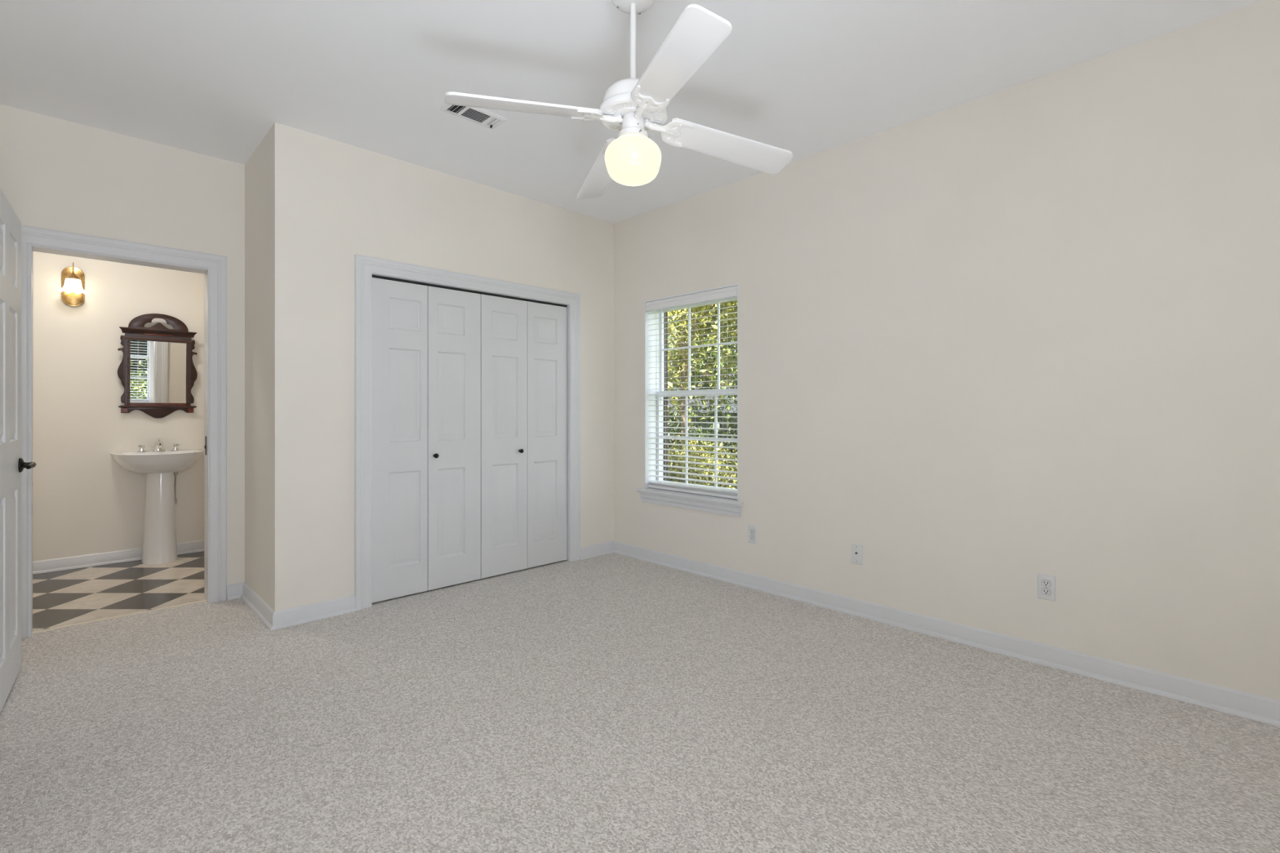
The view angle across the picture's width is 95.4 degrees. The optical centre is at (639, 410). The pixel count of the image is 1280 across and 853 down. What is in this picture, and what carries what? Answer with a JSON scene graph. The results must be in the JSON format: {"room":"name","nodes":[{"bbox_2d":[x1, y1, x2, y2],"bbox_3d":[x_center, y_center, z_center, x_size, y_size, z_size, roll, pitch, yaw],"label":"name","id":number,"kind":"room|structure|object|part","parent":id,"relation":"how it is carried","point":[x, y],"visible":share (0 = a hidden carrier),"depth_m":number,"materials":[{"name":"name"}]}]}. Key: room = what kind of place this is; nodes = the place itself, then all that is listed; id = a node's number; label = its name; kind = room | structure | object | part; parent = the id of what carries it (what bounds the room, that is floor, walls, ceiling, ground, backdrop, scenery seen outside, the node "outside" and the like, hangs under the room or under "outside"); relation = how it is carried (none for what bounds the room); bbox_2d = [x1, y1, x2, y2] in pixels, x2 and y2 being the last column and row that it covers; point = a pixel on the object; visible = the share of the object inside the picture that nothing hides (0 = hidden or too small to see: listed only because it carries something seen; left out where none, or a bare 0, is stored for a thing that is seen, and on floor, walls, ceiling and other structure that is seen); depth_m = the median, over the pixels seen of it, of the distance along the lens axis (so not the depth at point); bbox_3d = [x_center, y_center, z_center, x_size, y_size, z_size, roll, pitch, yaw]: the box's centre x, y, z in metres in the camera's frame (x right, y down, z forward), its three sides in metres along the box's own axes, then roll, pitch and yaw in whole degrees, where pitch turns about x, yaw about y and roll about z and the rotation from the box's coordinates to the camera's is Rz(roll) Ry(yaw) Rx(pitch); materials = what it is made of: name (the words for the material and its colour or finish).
{"room":"empty bedroom","nodes":[
{"label":"empty bedroom","id":0,"kind":"room"},
{"bbox_2d":[32,251,204,561],"bbox_3d":[-3.931,-0.191,4.737,2.700,2.743,0.120,0,0,-44],"label":"wall","id":1,"kind":"structure","parent":0,"point":[84,503],"depth_m":4.45,"materials":[{"name":"beige paint"}]},
{"bbox_2d":[57,262,88,306],"bbox_3d":[-4.176,-0.932,4.292,0.158,0.315,0.170,0,0,-44],"label":"wall sconce","id":2,"kind":"object","parent":1,"relation":"attached to","point":[73,291],"visible":1,"depth_m":4.32,"materials":[{"name":"gold metal"}]},
{"bbox_3d":[-4.172,-0.920,4.287,0.158,0.105,0.156,0,0,-44],"label":"lamp shade","id":3,"kind":"part","parent":2,"relation":"part of","materials":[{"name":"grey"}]},
{"bbox_2d":[32,539,204,574],"bbox_3d":[-3.352,1.135,4.145,2.500,0.090,1.535,0,0,-44],"label":"baseboard","id":4,"kind":"structure","parent":1,"relation":"attached to","point":[134,554],"depth_m":4.44,"materials":[{"name":"paint"}]},
{"bbox_2d":[117,313,197,417],"bbox_3d":[-3.848,-0.355,4.660,0.494,0.834,0.080,0,0,-44],"label":"wall mirror","id":5,"kind":"object","parent":1,"relation":"attached to","point":[157,372],"visible":1,"depth_m":4.66,"materials":[{"name":"brown wood"}]},
{"bbox_3d":[-3.867,-0.048,4.679,0.410,0.026,0.024,0,3,-44],"label":"rail","id":6,"kind":"part","parent":5,"relation":"part of","materials":[{"name":"brown wood"}]},
{"bbox_3d":[-3.861,-0.029,4.673,0.486,0.018,0.042,0,3,-44],"label":"cornice","id":7,"kind":"part","parent":5,"relation":"part of","materials":[{"name":"brown wood"}]},
{"bbox_2d":[129,339,186,403],"bbox_3d":[-3.857,-0.306,4.669,0.347,0.500,0.002,0,3,-44],"label":"mirror glass","id":8,"kind":"object","parent":5,"relation":"on","point":[157,367],"depth_m":4.66,"materials":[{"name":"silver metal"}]},
{"bbox_3d":[-3.837,-0.621,4.648,0.478,0.044,0.046,0,3,-44],"label":"cornice","id":9,"kind":"part","parent":5,"relation":"part of","materials":[{"name":"brown wood"}]},
{"bbox_3d":[-3.848,-0.556,4.660,0.410,0.012,0.020,0,3,-44],"label":"rail","id":10,"kind":"part","parent":5,"relation":"part of","materials":[{"name":"brown wood"}]},
{"bbox_2d":[0,104,244,635],"bbox_3d":[-2.099,0.309,4.204,3.625,3.743,0.133,0,0,-44],"label":"wall","id":11,"kind":"structure","parent":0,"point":[56,174],"depth_m":3.37,"materials":[{"name":"beige paint"}]},
{"bbox_2d":[21,225,226,638],"bbox_3d":[-2.913,0.111,3.302,0.940,2.139,0.020,0,0,-44],"label":"door frame","id":12,"kind":"structure","parent":11,"relation":"attached to","point":[216,265],"depth_m":3.46,"materials":[{"name":"paint"}]},
{"bbox_3d":[-2.697,0.218,3.614,0.010,0.115,0.035,0,0,-44],"label":"strike plate","id":13,"kind":"part","parent":11,"relation":"part of","materials":[{"name":"brown metal"}]},
{"bbox_2d":[244,130,269,605],"bbox_3d":[-2.246,-0.191,3.513,0.115,2.743,0.650,0,0,-44],"label":"wall","id":14,"kind":"structure","parent":0,"point":[257,166],"depth_m":3.45,"materials":[{"name":"beige paint"}]},
{"bbox_2d":[269,122,613,611],"bbox_3d":[-1.141,0.309,4.058,2.458,3.743,0.115,0,0,-44],"label":"wall","id":15,"kind":"structure","parent":0,"point":[331,202],"depth_m":3.40,"materials":[{"name":"beige paint"}]},
{"bbox_2d":[372,277,480,603],"bbox_3d":[-1.365,0.173,3.785,0.732,1.990,0.066,0,0,-44],"label":"bifold door","id":16,"kind":"structure","parent":15,"relation":"in","point":[426,340],"depth_m":3.77,"materials":[{"name":"white paint"}]},
{"bbox_3d":[-1.514,0.180,3.665,0.352,1.976,0.030,0,0,-44],"label":"door","id":17,"kind":"part","parent":16,"relation":"part of","materials":[{"name":"white paint"}]},
{"bbox_3d":[-1.331,0.295,3.798,0.031,0.031,0.036,0,0,-44],"label":"knob","id":18,"kind":"part","parent":16,"relation":"part of","materials":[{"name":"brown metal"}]},
{"bbox_3d":[-1.251,0.180,3.922,0.376,1.976,0.030,0,0,-44],"label":"door","id":19,"kind":"part","parent":16,"relation":"part of","materials":[{"name":"white paint"}]},
{"bbox_2d":[354,254,580,610],"bbox_3d":[-1.125,0.162,4.074,1.546,2.037,0.115,0,0,-44],"label":"door frame","id":20,"kind":"structure","parent":15,"relation":"in","point":[568,305],"depth_m":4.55,"materials":[{"name":"paint"}]},
{"bbox_2d":[372,275,567,306],"bbox_3d":[-1.114,-0.819,4.062,1.486,0.012,0.027,0,0,-44],"label":"closet track","id":21,"kind":"object","parent":15,"relation":"attached to","point":[373,276],"visible":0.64,"depth_m":3.96,"materials":[{"name":"black metal"}]},
{"bbox_2d":[480,293,566,578],"bbox_3d":[-0.836,0.173,4.303,0.740,1.990,0.066,0,0,-44],"label":"bifold door","id":22,"kind":"structure","parent":15,"relation":"in","point":[523,344],"depth_m":4.27,"materials":[{"name":"white paint"}]},
{"bbox_3d":[-0.979,0.180,4.188,0.376,1.976,0.030,0,0,-44],"label":"door","id":23,"kind":"part","parent":22,"relation":"part of","materials":[{"name":"white paint"}]},
{"bbox_3d":[-0.713,0.180,4.448,0.360,1.976,0.030,0,0,-44],"label":"door","id":24,"kind":"part","parent":22,"relation":"part of","materials":[{"name":"white paint"}]},
{"bbox_2d":[0,0,1263,223],"bbox_3d":[-1.095,-1.673,2.758,4.810,0.220,7.175,0,0,-44],"label":"ceiling","id":25,"kind":"structure","parent":0,"point":[806,78],"depth_m":2.64,"materials":[{"name":"paint"}]},
{"bbox_2d":[440,103,506,128],"bbox_3d":[-0.874,-1.552,3.069,0.304,0.020,0.154,0,0,-44],"label":"ceiling vent","id":26,"kind":"object","parent":25,"relation":"in","point":[480,116],"visible":0.88,"depth_m":3.08,"materials":[{"name":"white metal"}]},
{"bbox_2d":[444,0,792,199],"bbox_3d":[-0.025,-1.193,2.133,0.996,0.739,0.995,0,0,26],"label":"ceiling fan","id":27,"kind":"object","parent":25,"relation":"hanging from","point":[633,108],"visible":1,"depth_m":2.06,"materials":[{"name":"white metal"}]},
{"bbox_3d":[-0.398,-1.045,2.007,0.519,0.069,0.135,0,0,-20],"label":"blade","id":28,"kind":"part","parent":27,"relation":"part of","materials":[{"name":"white wood"}]},
{"bbox_3d":[-0.151,-1.030,2.507,0.135,0.087,0.518,0,0,-20],"label":"blade","id":29,"kind":"part","parent":27,"relation":"part of","materials":[{"name":"white wood"}]},
{"bbox_2d":[599,97,667,133],"bbox_3d":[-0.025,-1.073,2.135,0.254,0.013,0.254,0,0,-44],"label":"motor","id":30,"kind":"object","parent":27,"relation":"attached to","point":[622,109],"depth_m":2.09,"materials":[{"name":"white metal"}]},
{"bbox_3d":[-0.025,-0.914,2.135,0.209,0.182,0.209,0,0,-44],"label":"globe","id":31,"kind":"part","parent":27,"relation":"part of","materials":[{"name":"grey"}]},
{"bbox_3d":[0.102,-1.046,1.761,0.135,0.067,0.519,0,0,-20],"label":"blade","id":32,"kind":"part","parent":27,"relation":"part of","materials":[{"name":"white wood"}]},
{"bbox_3d":[0.346,-1.022,2.260,0.518,0.096,0.135,0,0,-20],"label":"blade","id":33,"kind":"part","parent":27,"relation":"part of","materials":[{"name":"white wood"}]},
{"bbox_2d":[0,551,1279,852],"bbox_3d":[-1.202,1.240,2.688,4.460,0.120,6.625,0,0,-44],"label":"floor","id":34,"kind":"structure","parent":0,"point":[613,702],"depth_m":2.12,"materials":[{"name":"carpet"}]},
{"bbox_2d":[31,600,206,633],"bbox_3d":[-2.953,1.179,3.347,0.748,0.008,0.018,0,0,-44],"label":"trim","id":35,"kind":"structure","parent":34,"relation":"on","point":[189,603],"depth_m":3.31,"materials":[{"name":"beige wood"}]},
{"bbox_2d":[111,437,203,564],"bbox_3d":[-3.726,0.699,4.535,0.568,0.963,0.451,0,0,-44],"label":"pedestal sink","id":36,"kind":"object","parent":34,"relation":"on","point":[160,465],"visible":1,"depth_m":4.49,"materials":[{"name":"white ceramic"}]},
{"bbox_2d":[137,444,146,452],"bbox_3d":[-3.914,0.297,4.577,0.052,0.055,0.052,0,0,-44],"label":"tap","id":37,"kind":"object","parent":36,"relation":"on","point":[141,446],"depth_m":4.57,"materials":[{"name":"silver metal"}]},
{"bbox_2d":[111,448,203,473],"bbox_3d":[-3.726,0.407,4.534,0.568,0.166,0.450,0,0,-44],"label":"basin","id":38,"kind":"object","parent":36,"relation":"in","point":[156,460],"depth_m":4.42,"materials":[{"name":"white ceramic"}]},
{"bbox_3d":[-3.818,0.272,4.629,0.092,0.109,0.152,0,0,-44],"label":"faucet spout","id":39,"kind":"part","parent":36,"relation":"part of","materials":[{"name":"silver metal"}]},
{"bbox_2d":[171,444,179,450],"bbox_3d":[-3.764,0.297,4.723,0.052,0.055,0.052,0,0,-44],"label":"tap","id":40,"kind":"object","parent":36,"relation":"on","point":[175,446],"depth_m":4.71,"materials":[{"name":"silver metal"}]},
{"bbox_2d":[662,311,667,480],"bbox_3d":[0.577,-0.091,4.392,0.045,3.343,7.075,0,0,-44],"label":"window frame","id":41,"kind":"structure","parent":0,"point":[664,473],"depth_m":4.77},
{"bbox_2d":[613,0,1279,700],"bbox_3d":[0.472,-0.191,4.317,0.210,2.743,6.875,0,0,-44],"label":"wall","id":42,"kind":"structure","parent":0,"point":[988,344],"depth_m":2.77,"materials":[{"name":"beige paint"}]},
{"bbox_2d":[636,283,743,516],"bbox_3d":[0.410,-0.073,4.345,0.248,1.587,0.997,0,0,-44],"label":"window","id":43,"kind":"structure","parent":42,"relation":"in","point":[728,506],"depth_m":4.53,"materials":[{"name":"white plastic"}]},
{"bbox_3d":[0.470,-0.122,4.403,0.082,1.489,0.910,0,0,-44],"label":"frame","id":44,"kind":"part","parent":43,"relation":"part of","materials":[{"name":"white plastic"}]},
{"bbox_3d":[0.382,0.630,4.317,0.168,0.028,0.997,0,0,-44],"label":"sill","id":45,"kind":"part","parent":43,"relation":"part of","materials":[{"name":"paint"}]},
{"bbox_2d":[645,285,737,498],"bbox_3d":[0.382,-0.121,4.317,0.082,1.463,0.886,0,0,-44],"label":"window blind","id":46,"kind":"object","parent":43,"relation":"attached to","point":[731,291],"visible":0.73,"depth_m":4.33,"materials":[{"name":"white plastic"}]},
{"bbox_3d":[0.183,-0.102,4.543,0.052,1.405,0.002,0,0,-44],"label":"ladder cord","id":47,"kind":"part","parent":46,"relation":"part of","materials":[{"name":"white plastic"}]},
{"bbox_3d":[0.393,0.592,4.328,0.052,0.038,0.882,0,0,-44],"label":"rail","id":48,"kind":"part","parent":46,"relation":"part of","materials":[{"name":"white plastic"}]},
{"bbox_3d":[0.393,-0.102,4.328,0.052,1.405,0.002,0,0,-44],"label":"ladder cord","id":49,"kind":"part","parent":46,"relation":"part of","materials":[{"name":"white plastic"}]},
{"bbox_3d":[0.459,0.224,4.393,0.027,0.760,0.886,0,0,-44],"label":"sash","id":50,"kind":"part","parent":43,"relation":"part of","materials":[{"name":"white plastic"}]},
{"bbox_3d":[0.482,-0.477,4.416,0.027,0.727,0.886,0,0,-44],"label":"sash","id":51,"kind":"part","parent":43,"relation":"part of","materials":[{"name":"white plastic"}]},
{"bbox_2d":[747,524,756,544],"bbox_3d":[0.747,0.828,3.879,0.008,0.115,0.070,0,0,-44],"label":"electrical outlet","id":52,"kind":"object","parent":42,"relation":"attached to","point":[752,531],"visible":1,"depth_m":3.88,"materials":[{"name":"white plastic"}]},
{"bbox_2d":[226,540,1279,727],"bbox_3d":[-0.293,1.135,2.438,3.510,0.090,4.996,0,0,-44],"label":"baseboard","id":53,"kind":"structure","parent":42,"relation":"attached to","point":[1234,702],"depth_m":3.04,"materials":[{"name":"paint"}]},
{"bbox_2d":[851,542,862,564],"bbox_3d":[1.248,0.830,3.361,0.014,0.115,0.070,0,0,-44],"label":"cable jack","id":54,"kind":"object","parent":42,"relation":"attached to","point":[856,549],"visible":1,"depth_m":3.36,"materials":[{"name":"white plastic"}]},
{"bbox_2d":[1037,573,1055,601],"bbox_3d":[1.889,0.824,2.710,0.008,0.115,0.070,0,0,-44],"label":"electrical outlet","id":55,"kind":"object","parent":42,"relation":"attached to","point":[1046,584],"visible":1,"depth_m":2.71,"materials":[{"name":"white plastic"}]},
{"bbox_2d":[1041,588,1050,595],"bbox_3d":[1.888,0.843,2.709,0.004,0.027,0.034,0,0,-44],"label":"socket","id":56,"kind":"object","parent":55,"relation":"attached to","point":[1044,591],"depth_m":2.71,"materials":[{"name":"white plastic"}]},
{"bbox_2d":[1041,579,1050,586],"bbox_3d":[1.889,0.804,2.709,0.002,0.029,0.037,0,0,-44],"label":"socket","id":57,"kind":"object","parent":55,"relation":"attached to","point":[1045,583],"depth_m":2.71,"materials":[{"name":"white plastic"}]},
{"bbox_3d":[-1.533,0.309,1.114,0.115,3.743,5.077,0,0,-44],"label":"wall","id":58,"kind":"structure","parent":0,"visible":0},
{"bbox_3d":[-2.120,0.150,1.714,0.115,2.062,0.815,0,0,-44],"label":"door","id":59,"kind":"structure","parent":58,"relation":"in","visible":0},
{"bbox_2d":[0,188,35,713],"bbox_3d":[-2.562,0.155,2.359,0.110,2.015,0.773,0,0,-41],"label":"entry door","id":60,"kind":"structure","parent":59,"relation":"attached to","point":[11,463],"depth_m":2.41,"materials":[{"name":"white paint"}]},
{"bbox_3d":[-2.578,0.155,2.351,0.035,2.015,0.762,0,0,-41],"label":"door","id":61,"kind":"part","parent":60,"relation":"part of","materials":[{"name":"white paint"}]},
{"bbox_3d":[-2.727,0.244,2.591,0.055,0.066,0.143,0,0,-41],"label":"lever handle","id":62,"kind":"part","parent":60,"relation":"part of","materials":[{"name":"brown metal"}]},
{"label":"outside","id":63,"kind":"structure","parent":0,"visible":0},
{"bbox_3d":[0.161,1.581,14.141,100.000,0.100,100.000,0,0,-44],"label":"lawn","id":64,"kind":"structure","parent":63,"visible":0},
{"bbox_2d":[667,397,736,463],"bbox_3d":[0.202,0.650,11.858,2.898,1.834,3.352,0,0,-44],"label":"shrub","id":65,"kind":"object","parent":64,"relation":"on","point":[669,424],"visible":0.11,"depth_m":11.21,"materials":[{"name":"green plant"}]},
{"bbox_2d":[667,299,737,454],"bbox_3d":[0.726,-1.465,7.819,5.056,6.001,4.072,0,0,-23],"label":"tree","id":66,"kind":"object","parent":64,"relation":"on","point":[729,328],"visible":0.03,"depth_m":7.61,"materials":[{"name":"green plant"}]},
{"bbox_2d":[667,303,737,458],"bbox_3d":[2.598,-1.665,12.003,6.464,6.411,7.414,0,0,-38],"label":"tree","id":67,"kind":"object","parent":64,"relation":"on","point":[704,371],"visible":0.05,"depth_m":11.53,"materials":[{"name":"green plant"}]},
{"bbox_2d":[667,431,737,488],"bbox_3d":[0.652,0.900,7.383,2.043,1.312,2.250,0,0,-44],"label":"shrub","id":68,"kind":"object","parent":64,"relation":"on","point":[691,442],"visible":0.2,"depth_m":7.01,"materials":[{"name":"green plant"}]},
{"bbox_2d":[667,446,737,488],"bbox_3d":[0.619,0.955,6.205,1.869,1.207,1.837,0,0,-24],"label":"shrub","id":69,"kind":"object","parent":64,"relation":"on","point":[669,474],"visible":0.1,"depth_m":6.11,"materials":[{"name":"green plant"}]},
{"bbox_2d":[667,306,737,444],"bbox_3d":[0.766,-1.782,13.939,7.149,6.644,6.324,0,0,4],"label":"tree","id":70,"kind":"object","parent":64,"relation":"on","point":[705,377],"visible":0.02,"depth_m":12.78,"materials":[{"name":"green plant"}]},
{"bbox_2d":[667,371,737,453],"bbox_3d":[4.179,0.680,23.519,14.800,4.500,7.000,0,0,-4],"label":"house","id":71,"kind":"structure","parent":64,"relation":"on","point":[700,383],"depth_m":20.41,"materials":[{"name":"grey"}]},
{"bbox_2d":[667,406,737,474],"bbox_3d":[2.220,0.744,14.165,4.675,1.677,3.852,0,0,-44],"label":"shrub","id":72,"kind":"object","parent":64,"relation":"on","point":[731,451],"visible":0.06,"depth_m":13.24,"materials":[{"name":"green plant"}]},
{"bbox_2d":[689,423,737,488],"bbox_3d":[1.398,0.867,7.903,1.947,1.376,1.458,0,0,-12],"label":"shrub","id":73,"kind":"object","parent":64,"relation":"on","point":[706,432],"visible":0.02,"depth_m":7.81,"materials":[{"name":"green plant"}]}
]}

